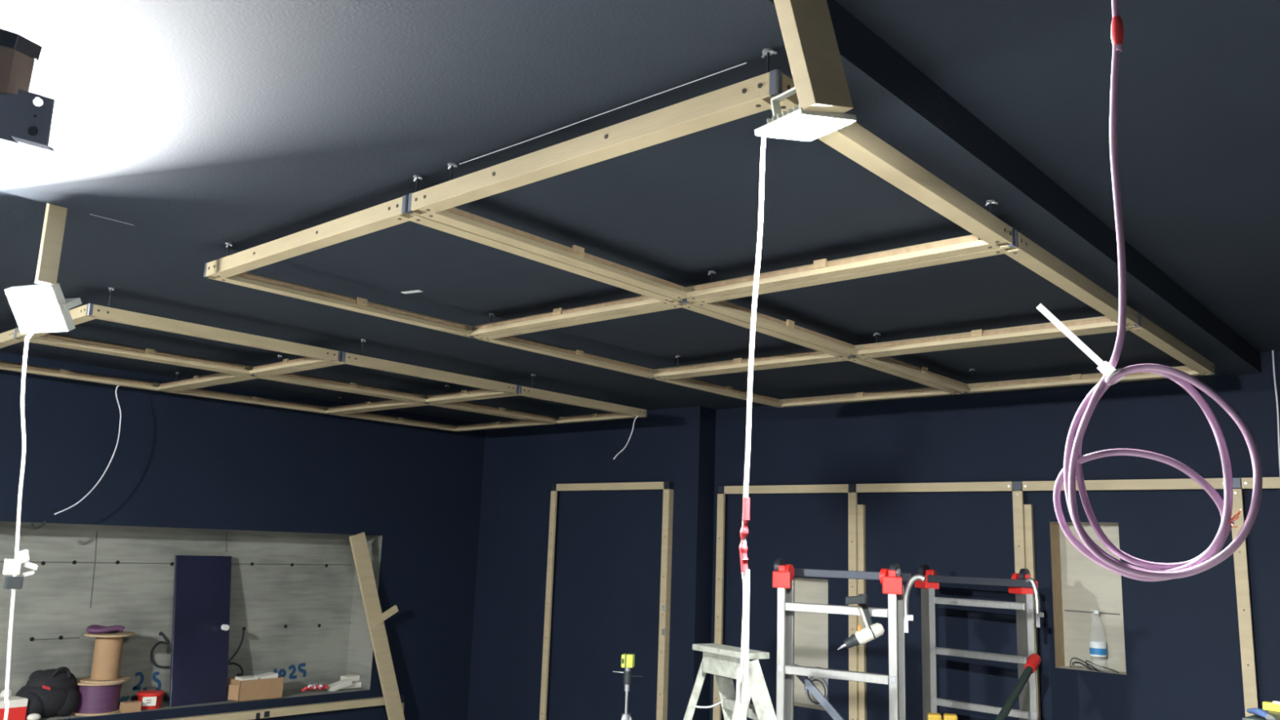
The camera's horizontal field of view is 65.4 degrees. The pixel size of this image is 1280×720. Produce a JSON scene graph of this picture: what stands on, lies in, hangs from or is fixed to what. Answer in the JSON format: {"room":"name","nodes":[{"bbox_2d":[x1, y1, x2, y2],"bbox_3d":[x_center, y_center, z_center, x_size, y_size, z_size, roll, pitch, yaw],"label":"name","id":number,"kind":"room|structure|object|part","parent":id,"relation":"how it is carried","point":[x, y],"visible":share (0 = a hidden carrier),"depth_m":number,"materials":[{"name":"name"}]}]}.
{"room":"room under construction","nodes":[
{"label":"room under construction","id":0,"kind":"room"},
{"bbox_2d":[0,351,485,719],"bbox_3d":[-4.549,1.037,5.213,0.340,2.765,9.210,-7,-14,41],"label":"wall","id":1,"kind":"structure","parent":0,"point":[282,493],"depth_m":7.11,"materials":[{"name":"blue paint"}]},
{"bbox_2d":[0,688,13,697],"bbox_3d":[-3.812,2.063,5.988,0.100,0.170,0.100,-7,-14,41],"label":"bag","id":2,"kind":"object","parent":1,"relation":"on","point":[2,693],"visible":0.21,"depth_m":5.98,"materials":[{"name":"white paper"}]},
{"bbox_2d":[0,696,27,719],"bbox_3d":[-3.723,2.064,5.877,0.140,0.134,0.150,-7,-14,41],"label":"product box","id":3,"kind":"object","parent":1,"relation":"in","point":[17,704],"visible":0.95,"depth_m":5.85,"materials":[{"name":"red cardboard"}]},
{"bbox_2d":[26,713,40,719],"bbox_3d":[-3.604,2.124,5.928,0.060,0.044,0.080,-7,-14,41],"label":"paper scrap","id":4,"kind":"object","parent":1,"relation":"on","point":[33,716],"visible":1,"depth_m":5.91,"materials":[{"name":"white paper"}]},
{"bbox_2d":[29,520,46,529],"bbox_3d":[-3.625,0.994,6.005,0.018,0.054,0.091,-7,-14,41],"label":"wall hook","id":5,"kind":"object","parent":1,"relation":"attached to","point":[44,522],"visible":1,"depth_m":6.00,"materials":[{"name":"grey plastic"}]},
{"bbox_2d":[15,666,79,719],"bbox_3d":[-3.627,2.028,6.099,0.260,0.304,0.355,-7,-14,41],"label":"tool bag","id":6,"kind":"object","parent":1,"relation":"in","point":[51,692],"visible":0.92,"depth_m":6.04,"materials":[{"name":"black fabric"}]},
{"bbox_3d":[-3.539,1.914,6.103,0.030,0.072,0.118,-7,-14,41],"label":"handle","id":7,"kind":"part","parent":6,"relation":"part of","materials":[{"name":"black fabric"}]},
{"bbox_2d":[70,679,124,715],"bbox_3d":[-3.433,2.127,6.308,0.298,0.190,0.298,-7,-14,41],"label":"cable reel","id":8,"kind":"object","parent":1,"relation":"in","point":[95,699],"visible":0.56,"depth_m":6.20,"materials":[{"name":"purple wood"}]},
{"bbox_2d":[77,631,136,683],"bbox_3d":[-3.405,1.896,6.375,0.294,0.290,0.294,-7,-14,41],"label":"cable reel","id":9,"kind":"object","parent":8,"relation":"on","point":[108,649],"visible":0.94,"depth_m":6.31,"materials":[{"name":"wood"}]},
{"bbox_2d":[85,624,124,633],"bbox_3d":[-3.429,1.725,6.396,0.218,0.054,0.111,8,-12,-30],"label":"cable","id":10,"kind":"object","parent":9,"relation":"on","point":[94,628],"visible":1,"depth_m":6.36,"materials":[{"name":"purple plastic"}]},
{"bbox_2d":[119,700,142,713],"bbox_3d":[-3.243,2.207,6.348,0.060,0.060,0.110,-7,-14,41],"label":"carton","id":11,"kind":"object","parent":1,"relation":"on","point":[127,706],"visible":1,"depth_m":6.32,"materials":[{"name":"cardboard"}]},
{"bbox_2d":[137,689,164,709],"bbox_3d":[-3.198,2.220,6.513,0.173,0.100,0.164,-7,-14,41],"label":"tub","id":12,"kind":"object","parent":1,"relation":"on","point":[150,699],"visible":0.95,"depth_m":6.46,"materials":[{"name":"red plastic"}]},
{"bbox_2d":[150,631,169,668],"bbox_3d":[-3.263,1.980,6.799,0.016,0.244,0.140,-7,-14,41],"label":"cable","id":13,"kind":"object","parent":1,"relation":"attached to","point":[153,663],"visible":1,"depth_m":6.78,"materials":[{"name":"grey plastic"}]},
{"bbox_2d":[168,555,231,706],"bbox_3d":[-3.024,1.849,6.881,0.221,0.975,0.412,-7,-14,41],"label":"door leaf","id":14,"kind":"structure","parent":1,"relation":"in","point":[199,660],"depth_m":6.87,"materials":[{"name":"blue wood"}]},
{"bbox_3d":[-2.890,1.863,6.947,0.045,0.040,0.040,-7,-14,41],"label":"knob","id":15,"kind":"part","parent":14,"relation":"part of","materials":[{"name":"white plastic"}]},
{"bbox_2d":[228,628,244,676],"bbox_3d":[-2.906,2.115,7.190,0.014,0.341,0.132,-7,-14,41],"label":"cable","id":16,"kind":"object","parent":1,"relation":"attached to","point":[243,630],"visible":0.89,"depth_m":7.19,"materials":[{"name":"grey plastic"}]},
{"bbox_2d":[226,675,284,702],"bbox_3d":[-2.726,2.311,7.020,0.170,0.140,0.374,-7,-14,41],"label":"cardboard box","id":17,"kind":"object","parent":1,"relation":"on","point":[237,691],"visible":0.84,"depth_m":6.95,"materials":[{"name":"brown cardboard"}]},
{"bbox_2d":[235,675,257,680],"bbox_3d":[-2.760,2.283,6.985,0.100,0.124,0.120,-7,-14,41],"label":"carton","id":18,"kind":"object","parent":17,"relation":"in","point":[251,677],"visible":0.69,"depth_m":6.97,"materials":[{"name":"white paper"}]},
{"bbox_2d":[253,671,278,679],"bbox_3d":[-2.661,2.300,7.096,0.100,0.138,0.143,-7,-14,41],"label":"carton","id":19,"kind":"object","parent":17,"relation":"in","point":[267,675],"visible":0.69,"depth_m":7.08,"materials":[{"name":"white paper"}]},
{"bbox_2d":[158,694,404,719],"bbox_3d":[-3.184,2.479,6.273,0.054,0.379,4.030,-7,-14,41],"label":"wall frame","id":20,"kind":"object","parent":1,"relation":"attached to","point":[375,701],"visible":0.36,"depth_m":7.07,"materials":[{"name":"brown wood"}]},
{"bbox_2d":[301,684,328,692],"bbox_3d":[-2.409,2.430,7.393,0.068,0.048,0.220,-7,-14,41],"label":"cable tangle","id":21,"kind":"object","parent":1,"relation":"on","point":[309,686],"visible":1,"depth_m":7.38,"materials":[{"name":"red plastic"}]},
{"bbox_2d":[325,678,352,691],"bbox_3d":[-2.281,2.464,7.557,0.080,0.082,0.183,-7,-14,41],"label":"foam offcut","id":22,"kind":"object","parent":1,"relation":"on","point":[344,682],"visible":1,"depth_m":7.53,"materials":[{"name":"white plastic"}]},
{"bbox_2d":[342,680,361,688],"bbox_3d":[-2.172,2.509,7.721,0.080,0.040,0.380,-7,-14,41],"label":"foam offcut","id":23,"kind":"object","parent":1,"relation":"on","point":[355,684],"visible":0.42,"depth_m":7.65,"materials":[{"name":"white plastic"}]},
{"bbox_2d":[340,674,359,681],"bbox_3d":[-2.179,2.468,7.764,0.080,0.052,0.301,-7,-14,41],"label":"foam offcut","id":24,"kind":"object","parent":23,"relation":"on","point":[354,677],"visible":0.44,"depth_m":7.68,"materials":[{"name":"white plastic"}]},
{"bbox_2d":[466,406,715,719],"bbox_3d":[-0.440,1.673,7.821,2.415,2.765,0.240,-7,-14,41],"label":"wall","id":25,"kind":"structure","parent":0,"point":[607,565],"depth_m":7.60,"materials":[{"name":"blue paint"}]},
{"bbox_2d":[539,481,673,719],"bbox_3d":[-0.270,1.944,7.402,1.225,2.050,0.058,-7,-14,41],"label":"wall frame","id":26,"kind":"object","parent":25,"relation":"attached to","point":[668,494],"visible":1,"depth_m":7.18,"materials":[{"name":"brown wood"}]},
{"bbox_3d":[-0.707,2.000,7.786,0.056,1.942,0.052,-7,-14,41],"label":"post","id":27,"kind":"part","parent":26,"relation":"part of","materials":[{"name":"brown wood"}]},
{"bbox_3d":[-0.233,0.964,7.588,1.109,0.054,0.052,-7,-14,41],"label":"rail","id":28,"kind":"part","parent":26,"relation":"part of","materials":[{"name":"brown wood"}]},
{"bbox_3d":[0.172,1.889,7.023,0.056,1.942,0.052,-7,-14,41],"label":"post","id":29,"kind":"part","parent":26,"relation":"part of","materials":[{"name":"brown wood"}]},
{"bbox_2d":[0,0,1279,422],"bbox_3d":[-0.220,-0.692,2.185,11.450,0.200,9.900,-7,-14,41],"label":"ceiling","id":30,"kind":"structure","parent":0,"point":[181,131],"depth_m":2.74,"materials":[{"name":"paint"}]},
{"bbox_2d":[0,28,55,152],"bbox_3d":[-0.962,-0.524,1.539,0.179,0.421,0.078,3,-11,-3],"label":"bracket","id":31,"kind":"object","parent":30,"relation":"hanging from","point":[21,122],"visible":1,"depth_m":1.50,"materials":[{"name":"grey metal"}]},
{"bbox_3d":[-0.986,-0.374,1.510,0.101,0.092,0.033,2,-11,-2],"label":"arm plate","id":32,"kind":"part","parent":31,"relation":"part of","materials":[{"name":"silver metal"}]},
{"bbox_3d":[-0.975,-0.447,1.525,0.075,0.132,0.072,2,-11,0],"label":"post","id":33,"kind":"part","parent":31,"relation":"part of","materials":[{"name":"brown wood"}]},
{"bbox_3d":[-0.908,-0.359,1.501,0.061,0.086,0.037,2,-11,-2],"label":"hole plate","id":34,"kind":"part","parent":31,"relation":"part of","materials":[{"name":"silver metal"}]},
{"bbox_2d":[35,203,67,284],"bbox_3d":[-1.820,-0.371,3.087,0.027,0.280,0.052,-7,-14,41],"label":"plank","id":35,"kind":"object","parent":30,"relation":"hanging from","point":[50,251],"visible":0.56,"depth_m":3.07,"materials":[{"name":"brown wood"}]},
{"bbox_2d":[2,283,81,719],"bbox_3d":[-1.919,0.908,2.925,0.224,2.320,0.150,-2,-11,20],"label":"work light","id":36,"kind":"object","parent":35,"relation":"attached to","point":[46,304],"depth_m":3.09,"materials":[{"name":"white plastic"}]},
{"bbox_3d":[-1.885,0.944,2.905,0.114,2.245,0.116,-7,-14,41],"label":"power cord","id":37,"kind":"part","parent":36,"relation":"part of","materials":[{"name":"white plastic"}]},
{"bbox_3d":[-1.890,-0.155,3.119,0.184,0.114,0.074,-2,-11,20],"label":"led panel","id":38,"kind":"part","parent":36,"relation":"part of","materials":[{"name":"white plastic"}]},
{"bbox_2d":[0,287,647,431],"bbox_3d":[-1.907,0.133,6.184,2.081,0.135,3.592,-7,-14,41],"label":"frame","id":39,"kind":"object","parent":30,"relation":"attached to","point":[315,357],"visible":0.98,"depth_m":5.83,"materials":[{"name":"brown wood"}]},
{"bbox_2d":[53,385,121,515],"bbox_3d":[-3.193,0.559,6.223,0.016,0.841,0.736,-8,-14,42],"label":"hanging wire","id":40,"kind":"object","parent":39,"relation":"hanging from","point":[91,490],"visible":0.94,"depth_m":6.14,"materials":[{"name":"white"}]},
{"bbox_2d":[613,416,638,459],"bbox_3d":[-0.089,0.517,6.811,0.231,0.319,0.034,-5,-13,33],"label":"wire","id":41,"kind":"object","parent":39,"relation":"hanging from","point":[637,416],"visible":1,"depth_m":6.79,"materials":[{"name":"white"}]},
{"bbox_2d":[329,0,401,17],"bbox_3d":[-0.501,-0.709,1.590,0.471,0.007,0.450,-7,-14,41],"label":"ceiling hatch","id":42,"kind":"object","parent":30,"relation":"attached to","point":[367,8],"visible":1,"depth_m":1.85,"materials":[{"name":"paint"}]},
{"bbox_2d":[401,289,422,293],"bbox_3d":[-0.915,-0.273,4.005,0.094,0.002,0.024,-4,-12,29],"label":"tape strip","id":43,"kind":"object","parent":30,"relation":"attached to","point":[417,291],"visible":1,"depth_m":4.00,"materials":[{"name":"white"}]},
{"bbox_2d":[459,62,746,164],"bbox_3d":[-0.129,-0.559,2.325,0.920,0.002,0.004,-7,-14,41],"label":"string","id":44,"kind":"object","parent":30,"relation":"attached to","point":[746,62],"visible":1,"depth_m":2.27,"materials":[{"name":"white"}]},
{"bbox_2d":[203,48,1215,408],"bbox_3d":[0.564,-0.160,4.055,2.392,0.102,3.632,-7,-14,41],"label":"frame","id":45,"kind":"object","parent":30,"relation":"attached to","point":[433,206],"visible":0.99,"depth_m":3.22,"materials":[{"name":"brown wood"}]},
{"bbox_2d":[773,0,853,113],"bbox_3d":[0.300,-0.578,1.772,0.174,0.300,0.063,11,-14,-40],"label":"wooden beam","id":46,"kind":"structure","parent":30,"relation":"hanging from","point":[815,64],"depth_m":1.74,"materials":[{"name":"brown wood"}]},
{"bbox_2d":[754,86,856,141],"bbox_3d":[0.302,-0.453,1.825,0.146,0.097,0.132,10,-13,-36],"label":"work light","id":47,"kind":"object","parent":46,"relation":"attached to","point":[797,123],"visible":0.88,"depth_m":1.80,"materials":[{"name":"white plastic"}]},
{"bbox_2d":[735,136,766,719],"bbox_3d":[0.183,0.731,1.716,0.049,2.370,0.015,-7,-14,41],"label":"power cord","id":48,"kind":"object","parent":47,"relation":"hanging from","point":[743,672],"visible":1,"depth_m":1.81,"materials":[{"name":"white plastic"}]},
{"bbox_3d":[0.303,-0.421,1.820,0.130,0.032,0.102,10,-13,-37],"label":"led panel","id":49,"kind":"part","parent":47,"relation":"part of","materials":[{"name":"white plastic"}]},
{"bbox_2d":[1053,0,1262,581],"bbox_3d":[0.452,-0.353,0.936,0.168,1.097,0.037,-7,-14,41],"label":"cable coil","id":50,"kind":"object","parent":30,"relation":"hanging from","point":[1072,471],"visible":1,"depth_m":0.86,"materials":[{"name":"purple plastic"}]},
{"bbox_2d":[1035,303,1124,385],"bbox_3d":[0.392,-0.015,0.878,0.077,0.071,0.022,3,-11,-6],"label":"tie","id":51,"kind":"object","parent":50,"relation":"attached to","point":[1104,367],"visible":1,"depth_m":0.88,"materials":[{"name":"white plastic"}]},
{"bbox_2d":[1271,350,1279,475],"bbox_3d":[3.163,0.348,4.947,0.025,0.805,0.009,-7,-14,41],"label":"hanging wire","id":52,"kind":"object","parent":30,"relation":"hanging from","point":[1273,353],"visible":1,"depth_m":4.96,"materials":[{"name":"white"}]},
{"bbox_2d":[709,351,1279,719],"bbox_3d":[3.791,1.170,4.339,8.585,2.765,0.150,-7,-14,41],"label":"wall","id":53,"kind":"structure","parent":0,"point":[1174,644],"depth_m":5.74,"materials":[{"name":"blue paint"}]},
{"bbox_2d":[804,666,827,706],"bbox_3d":[1.155,2.122,6.478,0.224,0.245,0.040,-7,-14,41],"label":"cable bundle","id":54,"kind":"object","parent":53,"relation":"in","point":[806,690],"visible":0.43,"depth_m":6.46,"materials":[{"name":"grey plastic"}]},
{"bbox_2d":[712,476,1279,719],"bbox_3d":[2.580,1.640,5.178,5.440,2.026,0.054,-7,-14,41],"label":"wall frame","id":55,"kind":"object","parent":53,"relation":"attached to","point":[1023,514],"visible":0.84,"depth_m":5.75,"materials":[{"name":"brown wood"}]},
{"bbox_3d":[0.557,1.898,6.935,0.056,1.918,0.052,-7,-14,41],"label":"post","id":56,"kind":"part","parent":55,"relation":"part of","materials":[{"name":"brown wood"}]},
{"bbox_3d":[0.986,0.879,6.774,0.989,0.054,0.052,-7,-14,41],"label":"rail","id":57,"kind":"part","parent":55,"relation":"part of","materials":[{"name":"brown wood"}]},
{"bbox_3d":[1.345,1.798,6.251,0.056,1.918,0.052,-7,-14,41],"label":"post","id":58,"kind":"part","parent":55,"relation":"part of","materials":[{"name":"brown wood"}]},
{"bbox_3d":[1.780,0.778,6.085,1.003,0.054,0.052,-7,-14,41],"label":"rail","id":59,"kind":"part","parent":55,"relation":"part of","materials":[{"name":"brown wood"}]},
{"bbox_3d":[2.145,1.696,5.557,0.056,1.918,0.052,-7,-14,41],"label":"post","id":60,"kind":"part","parent":55,"relation":"part of","materials":[{"name":"brown wood"}]},
{"bbox_3d":[2.590,0.675,5.382,1.034,0.054,0.052,-7,-14,41],"label":"rail","id":61,"kind":"part","parent":55,"relation":"part of","materials":[{"name":"brown wood"}]},
{"bbox_3d":[2.967,1.591,4.843,0.056,1.918,0.052,-7,-14,41],"label":"post","id":62,"kind":"part","parent":55,"relation":"part of","materials":[{"name":"brown wood"}]},
{"bbox_3d":[3.411,0.571,4.670,1.029,0.054,0.052,-7,-14,41],"label":"rail","id":63,"kind":"part","parent":55,"relation":"part of","materials":[{"name":"brown wood"}]},
{"bbox_2d":[1070,657,1119,673],"bbox_3d":[2.456,1.656,5.388,0.265,0.070,0.047,-7,-14,41],"label":"wire","id":64,"kind":"object","parent":53,"relation":"on","point":[1073,663],"visible":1,"depth_m":5.41,"materials":[{"name":"grey metal"}]},
{"bbox_2d":[1088,609,1106,657],"bbox_3d":[2.497,1.528,5.440,0.086,0.317,0.086,-7,-14,41],"label":"water bottle","id":65,"kind":"object","parent":53,"relation":"in","point":[1097,648],"visible":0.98,"depth_m":5.40,"materials":[{"name":"white plastic"}]},
{"bbox_3d":[-0.315,1.984,1.683,11.450,0.100,9.900,-7,-14,41],"label":"floor","id":66,"kind":"structure","parent":0,"visible":0},
{"bbox_2d":[349,532,404,719],"bbox_3d":[-1.984,2.147,7.612,0.633,1.628,0.056,10,-13,-37],"label":"plank","id":67,"kind":"object","parent":66,"relation":"on","point":[375,619],"visible":1,"depth_m":7.60,"materials":[{"name":"brown wood"}]},
{"bbox_2d":[613,653,643,719],"bbox_3d":[-0.124,2.022,5.003,0.605,1.048,0.479,-7,-14,41],"label":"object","id":68,"kind":"object","parent":66,"relation":"on","point":[627,660],"visible":1,"depth_m":5.12,"materials":[{"name":"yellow plastic"}]},
{"bbox_2d":[683,643,777,719],"bbox_3d":[0.365,1.758,3.885,0.936,1.225,0.376,2,-11,0],"label":"step ladder","id":69,"kind":"object","parent":66,"relation":"on","point":[723,661],"visible":0.83,"depth_m":3.96,"materials":[{"name":"silver metal"}]},
{"bbox_3d":[0.089,1.789,4.047,0.384,1.191,0.024,2,-11,0],"label":"rail","id":70,"kind":"part","parent":69,"relation":"part of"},
{"bbox_3d":[0.448,1.802,4.044,0.349,1.198,0.024,2,-11,0],"label":"rail","id":71,"kind":"part","parent":69,"relation":"part of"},
{"bbox_3d":[0.360,1.168,4.000,0.120,0.024,0.360,8,-12,-30],"label":"plate","id":72,"kind":"part","parent":69,"relation":"part of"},
{"bbox_3d":[0.267,1.733,3.712,0.334,1.194,0.024,2,-11,0],"label":"rail","id":73,"kind":"part","parent":69,"relation":"part of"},
{"bbox_3d":[0.600,1.744,3.710,0.465,1.203,0.024,2,-11,0],"label":"rail","id":74,"kind":"part","parent":69,"relation":"part of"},
{"bbox_2d":[772,558,926,719],"bbox_3d":[0.920,1.693,4.429,0.742,1.570,0.157,-5,-13,32],"label":"ladder","id":75,"kind":"object","parent":66,"relation":"on","point":[891,579],"visible":1,"depth_m":4.53,"materials":[{"name":"metal"}]},
{"bbox_3d":[0.640,1.754,4.542,0.036,1.474,0.072,-1,-11,14],"label":"rail","id":76,"kind":"part","parent":75,"relation":"part of","materials":[{"name":"metal"}]},
{"bbox_3d":[0.689,1.767,4.605,0.036,1.474,0.072,-1,-11,14],"label":"rail","id":77,"kind":"part","parent":75,"relation":"part of","materials":[{"name":"metal"}]},
{"bbox_3d":[0.701,0.998,4.692,0.025,0.072,0.072,-5,-13,32],"label":"hinge knob","id":78,"kind":"part","parent":75,"relation":"part of","materials":[{"name":"red plastic"}]},
{"bbox_2d":[837,593,884,649],"bbox_3d":[0.971,1.148,4.364,0.190,0.243,0.107,6,-11,-19],"label":"cordless drill","id":79,"kind":"object","parent":75,"relation":"hanging from","point":[870,632],"visible":1,"depth_m":4.34,"materials":[{"name":"grey plastic"}]},
{"bbox_3d":[0.998,1.133,4.398,0.075,0.130,0.049,0,-11,9],"label":"handle","id":80,"kind":"part","parent":79,"relation":"part of","materials":[{"name":"grey plastic"}]},
{"bbox_3d":[1.003,1.197,4.361,0.129,0.096,0.061,1,-11,4],"label":"motor","id":81,"kind":"part","parent":79,"relation":"part of","materials":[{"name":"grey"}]},
{"bbox_3d":[1.092,0.967,4.449,0.025,0.072,0.072,-5,-13,32],"label":"hinge knob","id":82,"kind":"part","parent":75,"relation":"part of","materials":[{"name":"red plastic"}]},
{"bbox_3d":[1.087,1.718,4.265,0.036,1.474,0.072,-1,-11,14],"label":"rail","id":83,"kind":"part","parent":75,"relation":"part of","materials":[{"name":"metal"}]},
{"bbox_3d":[1.136,1.731,4.328,0.036,1.474,0.072,-1,-11,14],"label":"rail","id":84,"kind":"part","parent":75,"relation":"part of","materials":[{"name":"metal"}]},
{"bbox_2d":[927,712,957,719],"bbox_3d":[1.349,2.045,4.421,0.272,0.909,0.522,-1,-11,14],"label":"sawhorse","id":85,"kind":"object","parent":66,"relation":"on","point":[931,716],"visible":1,"depth_m":4.48,"materials":[{"name":"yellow plastic"}]},
{"bbox_2d":[914,564,1044,719],"bbox_3d":[1.679,1.794,4.793,0.634,1.559,1.727,-1,-11,14],"label":"ladder","id":86,"kind":"object","parent":66,"relation":"on","point":[1021,584],"visible":1,"depth_m":5.36,"materials":[{"name":"metal"}]},
{"bbox_3d":[1.629,1.998,5.629,0.020,1.462,0.090,5,-11,-15],"label":"rail","id":87,"kind":"part","parent":86,"relation":"part of","materials":[{"name":"metal"}]},
{"bbox_3d":[1.628,1.988,5.572,0.020,1.462,0.090,5,-11,-15],"label":"rail","id":88,"kind":"part","parent":86,"relation":"part of","materials":[{"name":"metal"}]},
{"bbox_3d":[1.671,1.236,5.714,0.072,0.072,0.025,12,-14,-42],"label":"hinge knob","id":89,"kind":"part","parent":86,"relation":"part of","materials":[{"name":"red plastic"}]},
{"bbox_3d":[2.022,1.181,5.351,0.072,0.072,0.025,12,-14,-42],"label":"hinge knob","id":90,"kind":"part","parent":86,"relation":"part of","materials":[{"name":"red plastic"}]},
{"bbox_3d":[2.025,1.936,5.220,0.020,1.462,0.090,5,-11,-15],"label":"rail","id":91,"kind":"part","parent":86,"relation":"part of","materials":[{"name":"metal"}]},
{"bbox_3d":[2.024,1.925,5.163,0.020,1.462,0.090,5,-11,-15],"label":"rail","id":92,"kind":"part","parent":86,"relation":"part of","materials":[{"name":"metal"}]},
{"bbox_2d":[1241,711,1279,719],"bbox_3d":[2.398,1.704,3.082,1.100,1.155,0.550,11,-14,-41],"label":"bench","id":93,"kind":"object","parent":66,"relation":"on","point":[1276,714],"visible":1,"depth_m":3.05,"materials":[{"name":"grey"}]},
{"bbox_2d":[1246,707,1275,719],"bbox_3d":[1.888,1.071,3.022,0.042,0.027,0.158,0,-11,10],"label":"pliers","id":94,"kind":"object","parent":93,"relation":"on","point":[1261,713],"visible":1,"depth_m":3.01,"materials":[{"name":"blue plastic"}]},
{"bbox_2d":[1262,701,1279,711],"bbox_3d":[2.049,1.108,3.184,0.024,0.030,0.103,10,-13,-36],"label":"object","id":95,"kind":"object","parent":93,"relation":"on","point":[1275,705],"visible":0.92,"depth_m":3.19,"materials":[{"name":"yellow"}]}
]}

